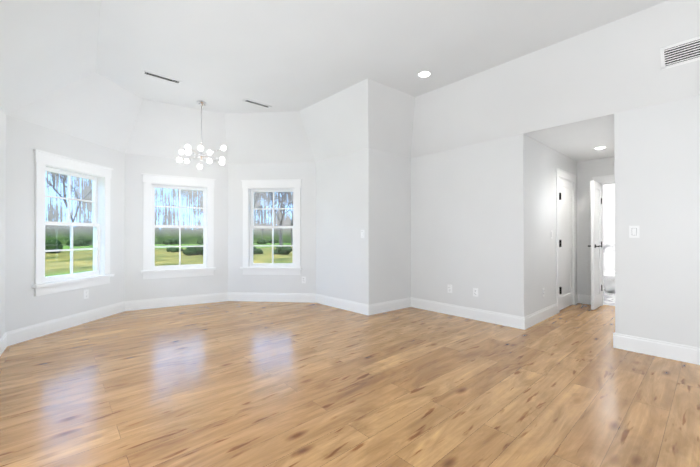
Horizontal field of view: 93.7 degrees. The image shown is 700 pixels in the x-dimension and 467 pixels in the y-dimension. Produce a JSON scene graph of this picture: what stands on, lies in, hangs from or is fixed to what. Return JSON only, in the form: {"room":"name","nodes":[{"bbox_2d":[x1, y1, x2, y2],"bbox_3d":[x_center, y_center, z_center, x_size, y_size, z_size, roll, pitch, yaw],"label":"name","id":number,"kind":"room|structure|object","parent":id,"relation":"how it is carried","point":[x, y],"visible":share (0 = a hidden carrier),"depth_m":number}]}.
{"room":"empty bedroom","nodes":[
{"label":"empty bedroom","id":0,"kind":"room"},
{"bbox_2d":[0,289,699,466],"bbox_3d":[1.405,1.289,3.078,11.500,0.204,12.900,0,0,1],"label":"floor","id":1,"kind":"structure","parent":0,"point":[255,384],"depth_m":2.44},
{"bbox_2d":[603,252,614,292],"bbox_3d":[5.392,0.808,6.758,0.676,0.817,0.420,0,0,-42],"label":"toilet","id":2,"kind":"object","parent":1,"relation":"on","point":[609,269],"visible":0.54,"depth_m":6.80},
{"bbox_2d":[0,95,699,347],"bbox_3d":[1.741,-0.029,4.145,9.946,2.450,8.716,0,0,-42],"label":"wall","id":3,"kind":"structure","parent":0,"point":[433,226],"depth_m":4.63},
{"bbox_2d":[32,149,113,295],"bbox_3d":[-3.621,-0.118,4.283,0.230,1.680,1.100,0,0,5],"label":"window","id":4,"kind":"structure","parent":3,"relation":"in","point":[99,176],"depth_m":4.28},
{"bbox_2d":[84,289,88,298],"bbox_3d":[-3.550,0.818,4.415,0.008,0.118,0.072,0,0,5],"label":"electrical outlet","id":5,"kind":"object","parent":3,"relation":"attached to","point":[86,294],"visible":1,"depth_m":4.42},
{"bbox_2d":[141,173,215,278],"bbox_3d":[-2.866,-0.112,5.532,1.100,1.680,0.230,0,0,-31],"label":"window","id":6,"kind":"structure","parent":3,"relation":"in","point":[151,182],"depth_m":5.49},
{"bbox_2d":[240,179,301,274],"bbox_3d":[-1.383,-0.110,5.864,1.100,1.680,0.230,0,0,5],"label":"window","id":7,"kind":"structure","parent":3,"relation":"in","point":[250,188],"depth_m":5.83},
{"bbox_2d":[0,292,699,364],"bbox_3d":[0.558,1.108,1.794,8.473,0.152,8.012,0,0,1],"label":"baseboard","id":8,"kind":"structure","parent":3,"relation":"attached to","point":[678,352],"depth_m":4.66},
{"bbox_2d":[448,285,451,292],"bbox_3d":[1.478,0.820,4.864,0.008,0.118,0.072,0,0,-42],"label":"electrical outlet","id":9,"kind":"object","parent":3,"relation":"attached to","point":[449,288],"visible":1,"depth_m":4.86},
{"bbox_2d":[473,288,477,296],"bbox_3d":[1.745,0.818,4.567,0.008,0.118,0.072,0,0,-42],"label":"electrical outlet","id":10,"kind":"object","parent":3,"relation":"attached to","point":[475,292],"visible":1,"depth_m":4.56},
{"bbox_2d":[559,178,572,309],"bbox_3d":[3.451,0.167,5.281,0.584,2.046,0.575,0,0,1],"label":"hall door","id":11,"kind":"structure","parent":3,"relation":"in","point":[565,249],"depth_m":5.30},
{"bbox_2d":[555,168,614,312],"bbox_3d":[3.857,0.109,5.306,1.717,2.186,0.828,0,0,1],"label":"trim","id":12,"kind":"structure","parent":3,"relation":"attached to","point":[571,178],"depth_m":5.47},
{"bbox_2d":[588,181,601,309],"bbox_3d":[3.980,0.182,5.296,0.402,2.016,0.373,0,0,1],"label":"bathroom door","id":13,"kind":"structure","parent":3,"relation":"in","point":[596,247],"depth_m":5.22},
{"bbox_2d":[603,242,614,288],"bbox_3d":[5.074,0.695,6.177,1.988,1.016,2.600,0,0,-42],"label":"wainscot","id":14,"kind":"structure","parent":3,"relation":"attached to","point":[608,246],"depth_m":7.08},
{"bbox_2d":[629,226,638,237],"bbox_3d":[2.873,-0.018,3.317,0.010,0.122,0.078,0,0,-42],"label":"light switch","id":15,"kind":"object","parent":3,"relation":"attached to","point":[633,231],"visible":1,"depth_m":3.32},
{"bbox_2d":[0,0,699,163],"bbox_3d":[0.974,-1.679,3.204,12.032,0.840,13.500,0,0,1],"label":"ceiling","id":16,"kind":"structure","parent":0,"point":[327,79],"depth_m":3.64},
{"bbox_2d":[142,70,181,83],"bbox_3d":[-2.374,-1.971,4.152,0.420,0.006,0.110,0,0,-42],"label":"ceiling vent","id":17,"kind":"object","parent":16,"relation":"in","point":[161,77],"visible":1,"depth_m":4.14},
{"bbox_2d":[176,101,225,168],"bbox_3d":[-2.224,-1.491,4.910,0.752,0.958,0.781,0,0,1],"label":"chandelier","id":18,"kind":"object","parent":16,"relation":"hanging from","point":[200,148],"visible":1,"depth_m":4.90},
{"bbox_2d":[243,99,271,108],"bbox_3d":[-1.404,-1.966,4.977,0.420,0.006,0.110,0,0,-42],"label":"ceiling vent","id":19,"kind":"object","parent":16,"relation":"in","point":[257,103],"visible":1,"depth_m":4.97},
{"bbox_2d":[417,70,430,77],"bbox_3d":[0.919,-1.970,4.058,0.168,0.008,0.168,0,0,1],"label":"recessed light","id":20,"kind":"object","parent":16,"relation":"in","point":[423,74],"visible":1,"depth_m":4.06},
{"bbox_2d":[660,36,699,69],"bbox_3d":[3.057,-1.598,2.777,0.118,0.168,0.620,0,0,-42],"label":"wall vent","id":21,"kind":"object","parent":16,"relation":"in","point":[681,53],"visible":1,"depth_m":2.91},
{"label":"outside","id":22,"kind":"structure","parent":0,"visible":0},
{"bbox_2d":[45,243,292,276],"bbox_3d":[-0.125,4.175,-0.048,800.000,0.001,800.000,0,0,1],"label":"ground","id":23,"kind":"structure","parent":22,"point":[160,251],"depth_m":58.73},
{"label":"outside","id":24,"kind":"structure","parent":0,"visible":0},
{"bbox_2d":[45,172,292,245],"bbox_3d":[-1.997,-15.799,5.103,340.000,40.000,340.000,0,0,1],"label":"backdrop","id":25,"kind":"structure","parent":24,"point":[55,232],"depth_m":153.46},
{"bbox_2d":[45,172,292,254],"bbox_3d":[-4.242,-9.443,56.003,325.342,29.105,232.434,0,0,1],"label":"trees","id":26,"kind":"object","parent":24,"point":[185,251],"depth_m":83.24}
]}

